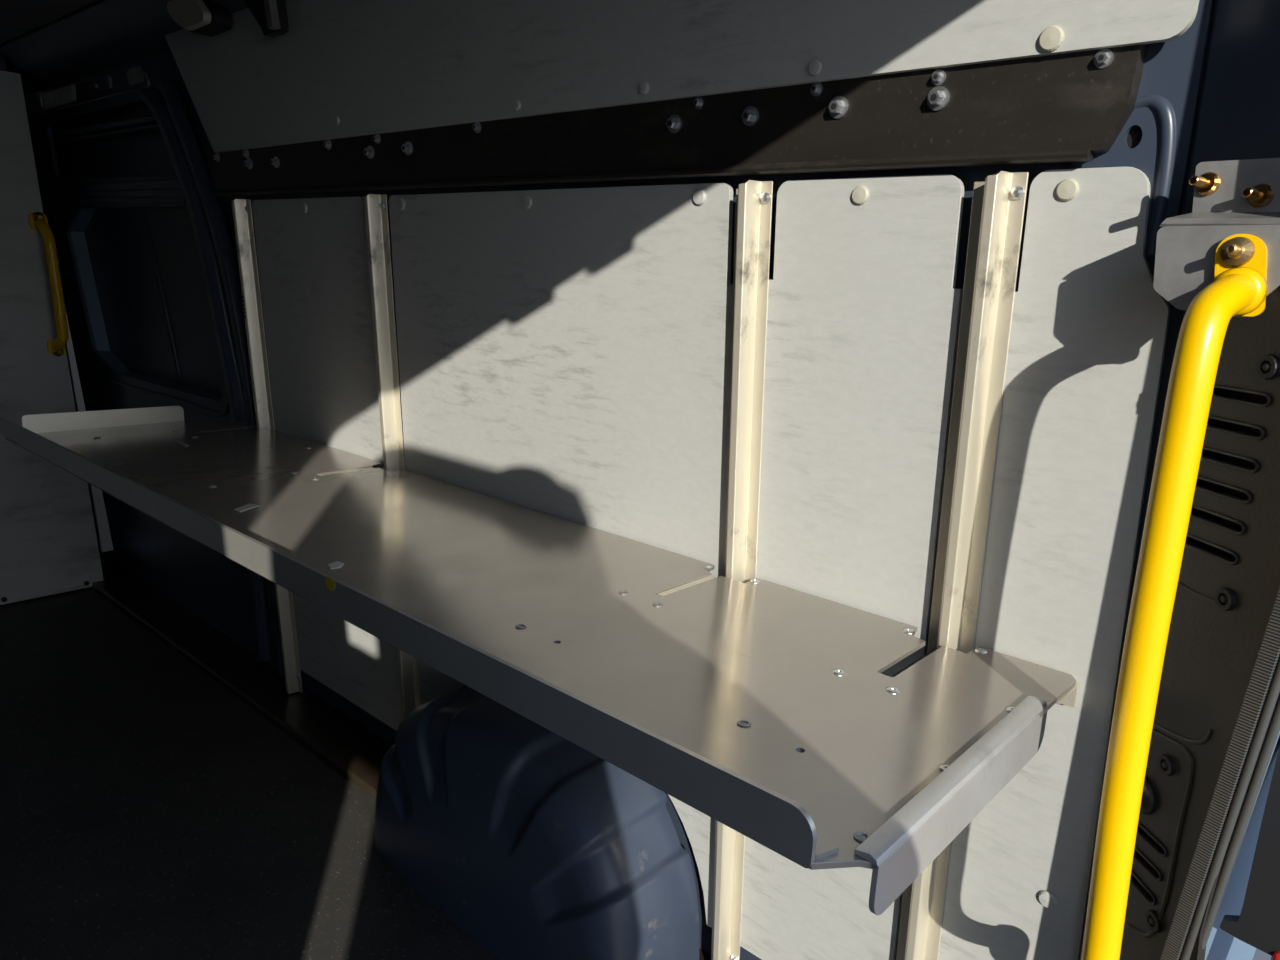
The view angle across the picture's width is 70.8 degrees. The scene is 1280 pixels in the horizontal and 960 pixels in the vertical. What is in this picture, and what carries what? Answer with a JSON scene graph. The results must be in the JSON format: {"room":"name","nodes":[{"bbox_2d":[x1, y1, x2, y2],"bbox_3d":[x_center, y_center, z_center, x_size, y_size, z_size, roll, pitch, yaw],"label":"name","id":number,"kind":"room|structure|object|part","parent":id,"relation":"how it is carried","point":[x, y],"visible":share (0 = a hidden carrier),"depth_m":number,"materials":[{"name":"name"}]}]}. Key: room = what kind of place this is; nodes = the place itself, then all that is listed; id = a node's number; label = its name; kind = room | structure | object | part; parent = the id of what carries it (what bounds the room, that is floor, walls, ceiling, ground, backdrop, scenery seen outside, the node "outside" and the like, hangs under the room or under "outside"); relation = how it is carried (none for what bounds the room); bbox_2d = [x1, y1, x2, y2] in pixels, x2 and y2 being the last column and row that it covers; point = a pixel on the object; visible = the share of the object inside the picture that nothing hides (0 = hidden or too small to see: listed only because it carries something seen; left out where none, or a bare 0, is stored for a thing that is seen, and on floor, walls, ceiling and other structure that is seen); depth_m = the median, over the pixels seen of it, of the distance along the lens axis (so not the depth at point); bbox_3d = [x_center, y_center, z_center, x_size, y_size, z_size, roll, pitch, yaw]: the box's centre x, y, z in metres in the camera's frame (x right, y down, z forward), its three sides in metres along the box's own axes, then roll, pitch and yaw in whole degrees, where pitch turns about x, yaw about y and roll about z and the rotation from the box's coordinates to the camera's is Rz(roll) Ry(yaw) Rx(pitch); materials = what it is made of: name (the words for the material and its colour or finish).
{"room":"vehicle interior","nodes":[
{"label":"vehicle interior","id":0,"kind":"room"},
{"bbox_2d":[0,51,5,70],"bbox_3d":[-2.509,-0.379,2.490,0.528,1.704,2.080,14,17,40],"label":"wall","id":1,"kind":"structure","parent":0,"point":[2,56],"depth_m":2.61,"materials":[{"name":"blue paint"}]},
{"bbox_2d":[0,70,113,604],"bbox_3d":[-2.312,-0.300,2.224,0.112,1.592,1.772,14,17,40],"label":"panel","id":2,"kind":"object","parent":1,"relation":"attached to","point":[49,544],"depth_m":2.79,"materials":[{"name":"silver metal"}]},
{"bbox_3d":[-1.787,-0.590,2.738,0.100,0.435,0.065,14,17,40],"label":"grab handle","id":3,"kind":"part","parent":2,"relation":"part of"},
{"bbox_2d":[0,0,101,71],"bbox_3d":[-1.226,-0.904,1.169,3.940,0.032,2.160,14,17,40],"label":"ceiling","id":4,"kind":"structure","parent":0,"point":[18,18],"depth_m":2.19,"materials":[{"name":"black"}]},
{"bbox_2d":[0,587,497,959],"bbox_3d":[-1.279,0.796,1.378,3.220,0.048,1.776,14,17,40],"label":"floor","id":5,"kind":"structure","parent":0,"point":[148,811],"depth_m":1.80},
{"bbox_2d":[375,687,699,959],"bbox_3d":[-0.224,0.595,1.585,0.696,0.392,0.206,14,17,40],"label":"wheel arch","id":6,"kind":"object","parent":5,"relation":"on","point":[535,845],"visible":0.94,"depth_m":1.45,"materials":[{"name":"blue paint"}]},
{"bbox_2d":[14,0,1215,959],"bbox_3d":[-0.791,-0.206,2.106,3.560,1.704,0.155,14,17,40],"label":"van body side","id":7,"kind":"structure","parent":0,"point":[159,67],"depth_m":1.50,"materials":[{"name":"blue paint"}]},
{"bbox_2d":[24,66,149,116],"bbox_3d":[-1.534,-1.054,2.447,0.993,0.060,0.010,14,17,40],"label":"rail","id":8,"kind":"object","parent":7,"relation":"attached to","point":[36,102],"visible":0.88,"depth_m":2.51,"materials":[{"name":"metal"}]},
{"bbox_2d":[0,0,247,82],"bbox_3d":[-0.645,-0.930,1.653,3.068,0.074,0.169,14,17,40],"label":"trim","id":9,"kind":"structure","parent":7,"relation":"attached to","point":[105,34],"depth_m":2.22,"materials":[{"name":"blue paint"}]},
{"bbox_2d":[27,94,254,648],"bbox_3d":[-1.490,-0.362,2.730,1.620,1.620,0.170,14,17,40],"label":"door","id":10,"kind":"structure","parent":7,"relation":"in","point":[138,312],"depth_m":2.71,"materials":[{"name":"blue paint"}]},
{"bbox_2d":[167,0,232,36],"bbox_3d":[-0.906,-0.953,1.846,0.180,0.066,0.060,14,17,40],"label":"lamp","id":11,"kind":"object","parent":7,"relation":"attached to","point":[203,17],"visible":1,"depth_m":1.81,"materials":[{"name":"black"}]},
{"bbox_2d":[137,87,274,662],"bbox_3d":[-1.130,-0.236,2.321,0.383,1.470,0.099,8,14,23],"label":"trim","id":12,"kind":"structure","parent":7,"relation":"attached to","point":[264,652],"depth_m":2.19,"materials":[{"name":"blue paint"}]},
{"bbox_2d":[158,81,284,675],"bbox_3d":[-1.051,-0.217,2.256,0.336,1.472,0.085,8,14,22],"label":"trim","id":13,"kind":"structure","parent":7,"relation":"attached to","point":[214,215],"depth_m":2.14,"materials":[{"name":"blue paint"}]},
{"bbox_2d":[244,0,288,36],"bbox_3d":[-0.713,-0.884,1.692,0.143,0.092,0.036,14,17,40],"label":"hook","id":14,"kind":"object","parent":7,"relation":"hanging from","point":[271,15],"visible":1,"depth_m":1.66,"materials":[{"name":"black metal"}]},
{"bbox_2d":[252,197,401,730],"bbox_3d":[-0.688,-0.024,1.996,0.480,1.144,0.086,14,17,40],"label":"wall panel","id":15,"kind":"object","parent":7,"relation":"attached to","point":[312,253],"visible":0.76,"depth_m":1.94,"materials":[{"name":"grey metal"}]},
{"bbox_2d":[90,552,710,959],"bbox_3d":[-0.783,0.588,2.280,3.640,0.040,0.264,14,17,40],"label":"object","id":16,"kind":"structure","parent":7,"relation":"attached to","point":[354,751],"depth_m":2.38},
{"bbox_2d":[231,199,302,693],"bbox_3d":[-0.895,-0.039,2.163,0.055,1.214,0.107,14,17,40],"label":"upright post","id":17,"kind":"object","parent":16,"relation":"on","point":[241,208],"visible":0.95,"depth_m":2.09,"materials":[{"name":"metal"}]},
{"bbox_2d":[364,194,420,720],"bbox_3d":[-0.497,0.060,1.818,0.055,1.214,0.107,14,17,40],"label":"upright post","id":18,"kind":"object","parent":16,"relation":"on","point":[375,205],"visible":0.44,"depth_m":1.73,"materials":[{"name":"metal"}]},
{"bbox_2d":[711,180,772,959],"bbox_3d":[0.130,0.216,1.275,0.055,1.214,0.107,14,17,40],"label":"upright post","id":19,"kind":"object","parent":16,"relation":"on","point":[753,209],"visible":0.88,"depth_m":1.19,"materials":[{"name":"metal"}]},
{"bbox_2d":[896,171,1028,959],"bbox_3d":[0.359,0.272,1.078,0.055,1.214,0.107,14,17,40],"label":"upright post","id":20,"kind":"object","parent":16,"relation":"on","point":[998,201],"visible":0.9,"depth_m":0.99,"materials":[{"name":"metal"}]},
{"bbox_2d":[0,405,1078,914],"bbox_3d":[-0.448,0.060,1.446,2.042,0.090,0.487,14,17,40],"label":"shelf","id":21,"kind":"object","parent":7,"relation":"attached to","point":[767,709],"visible":0.99,"depth_m":1.00,"materials":[{"name":"metal"}]},
{"bbox_2d":[174,440,188,446],"bbox_3d":[-0.974,-0.078,1.915,0.010,0.001,0.077,-9,18,-43],"label":"scrap","id":22,"kind":"object","parent":21,"relation":"on","point":[177,441],"visible":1,"depth_m":1.91,"materials":[{"name":"grey metal"}]},
{"bbox_2d":[234,503,258,511],"bbox_3d":[-0.638,0.045,1.455,0.021,0.001,0.046,7,14,17],"label":"scrap","id":23,"kind":"object","parent":21,"relation":"on","point":[248,506],"visible":1,"depth_m":1.45,"materials":[{"name":"grey metal"}]},
{"bbox_2d":[325,577,334,590],"bbox_3d":[-0.360,0.121,1.044,0.022,0.016,0.001,14,17,40],"label":"sticker","id":24,"kind":"object","parent":21,"relation":"attached to","point":[329,581],"depth_m":1.04,"materials":[{"name":"yellow"}]},
{"bbox_2d":[328,561,343,568],"bbox_3d":[-0.406,0.114,1.203,0.024,0.001,0.023,14,17,40],"label":"scrap","id":25,"kind":"object","parent":21,"relation":"on","point":[334,565],"visible":1,"depth_m":1.20,"materials":[{"name":"grey metal"}]},
{"bbox_3d":[0.258,0.236,0.952,0.017,0.036,0.274,14,17,40],"label":"support arm","id":26,"kind":"part","parent":21,"relation":"part of","materials":[{"name":"black metal"}]},
{"bbox_2d":[389,183,732,927],"bbox_3d":[-0.174,0.099,1.550,0.792,1.138,0.086,14,17,40],"label":"wall panel","id":27,"kind":"object","parent":7,"relation":"attached to","point":[563,353],"visible":0.59,"depth_m":1.40,"materials":[{"name":"white metal"}]},
{"bbox_2d":[206,44,1147,196],"bbox_3d":[-0.266,-0.528,1.452,1.942,0.102,0.040,14,17,40],"label":"rail","id":28,"kind":"object","parent":7,"relation":"attached to","point":[1074,106],"visible":1,"depth_m":1.08,"materials":[{"name":"black metal"}]},
{"bbox_2d":[930,94,936,100],"bbox_3d":[0.304,-0.396,0.931,0.007,0.007,0.001,14,17,40],"label":"socket","id":29,"kind":"object","parent":28,"relation":"attached to","point":[933,97],"depth_m":0.93,"materials":[{"name":"black"}]},
{"bbox_2d":[165,0,1198,152],"bbox_3d":[-0.301,-0.703,1.417,2.111,0.270,0.034,14,17,40],"label":"wall panel","id":30,"kind":"object","parent":7,"relation":"attached to","point":[341,68],"visible":0.96,"depth_m":1.26,"materials":[{"name":"beige plastic"}]},
{"bbox_2d":[740,174,963,959],"bbox_3d":[0.251,0.204,1.182,0.256,1.139,0.085,14,17,40],"label":"wall panel","id":31,"kind":"object","parent":7,"relation":"attached to","point":[864,312],"visible":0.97,"depth_m":1.10,"materials":[{"name":"beige plastic"}]},
{"bbox_2d":[938,167,1169,959],"bbox_3d":[0.448,0.252,1.011,0.166,1.140,0.085,14,17,40],"label":"wall panel","id":32,"kind":"object","parent":7,"relation":"attached to","point":[1089,325],"visible":0.92,"depth_m":0.95,"materials":[{"name":"beige plastic"}]},
{"bbox_2d":[1071,0,1213,255],"bbox_3d":[0.466,-0.329,0.852,0.100,0.224,0.024,14,17,40],"label":"body pressing","id":33,"kind":"object","parent":7,"relation":"attached to","point":[1155,140],"visible":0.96,"depth_m":0.83,"materials":[{"name":"blue paint"}]},
{"bbox_2d":[1079,0,1279,959],"bbox_3d":[0.559,0.145,0.839,0.149,1.676,0.310,-1,13,-14],"label":"trim","id":34,"kind":"structure","parent":7,"relation":"attached to","point":[1238,116],"depth_m":0.79,"materials":[{"name":"blue paint"}]},
{"bbox_2d":[1080,286,1279,959],"bbox_3d":[0.512,0.267,0.859,0.055,0.984,0.198,1,13,-8],"label":"trim","id":35,"kind":"structure","parent":7,"relation":"attached to","point":[1223,606],"depth_m":0.80,"materials":[{"name":"black plastic"}]},
{"bbox_2d":[1153,158,1279,316],"bbox_3d":[0.498,-0.203,0.751,0.109,0.130,0.044,14,17,40],"label":"bracket","id":36,"kind":"object","parent":7,"relation":"attached to","point":[1231,197],"visible":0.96,"depth_m":0.76,"materials":[{"name":"metal"}]},
{"bbox_2d":[1081,234,1267,959],"bbox_3d":[0.456,0.193,0.800,0.045,0.798,0.115,14,17,40],"label":"handle","id":37,"kind":"object","parent":36,"relation":"attached to","point":[1238,287],"visible":1,"depth_m":0.74,"materials":[{"name":"yellow paint"}]},
{"bbox_3d":[0.480,-0.174,0.746,0.100,0.074,0.005,14,17,40],"label":"plate","id":38,"kind":"part","parent":36,"relation":"part of","materials":[{"name":"metal"}]},
{"bbox_3d":[0.517,-0.245,0.752,0.097,0.046,0.005,14,17,40],"label":"plate","id":39,"kind":"part","parent":36,"relation":"part of","materials":[{"name":"metal"}]},
{"bbox_2d":[1179,656,1279,959],"bbox_3d":[-0.002,0.280,0.168,0.162,1.740,2.008,14,17,40],"label":"wall","id":40,"kind":"structure","parent":0,"point":[1279,656],"depth_m":0.77,"materials":[{"name":"blue paint"}]},
{"bbox_2d":[1160,587,1279,959],"bbox_3d":[0.522,0.205,0.759,0.025,1.489,0.223,4,13,4],"label":"seal","id":41,"kind":"object","parent":40,"relation":"attached to","point":[1269,651],"visible":1,"depth_m":0.78,"materials":[{"name":"grey rubber"}]},
{"bbox_2d":[1205,731,1279,959],"bbox_3d":[0.623,0.191,0.822,0.161,1.480,0.365,14,17,40],"label":"trim","id":42,"kind":"structure","parent":40,"relation":"attached to","point":[1221,945],"depth_m":0.85,"materials":[{"name":"blue paint"}]},
{"bbox_2d":[1220,746,1279,959],"bbox_3d":[0.570,0.334,0.783,0.083,0.447,0.022,14,17,40],"label":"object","id":43,"kind":"object","parent":40,"relation":"attached to","point":[1257,925],"visible":1,"depth_m":0.80,"materials":[{"name":"black"}]},
{"bbox_2d":[1271,951,1279,959],"bbox_3d":[0.578,0.487,0.805,0.042,0.140,0.022,14,17,40],"label":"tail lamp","id":44,"kind":"object","parent":43,"relation":"attached to","point":[1275,955],"depth_m":0.80,"materials":[{"name":"red plastic"}]},
{"label":"outside","id":45,"kind":"structure","parent":0,"visible":0},
{"bbox_2d":[1252,948,1270,959],"bbox_3d":[-0.071,1.441,0.331,48.000,0.080,48.000,14,17,40],"label":"ground","id":46,"kind":"structure","parent":45,"point":[1259,955],"depth_m":2.04,"materials":[{"name":"concrete"}]}
]}

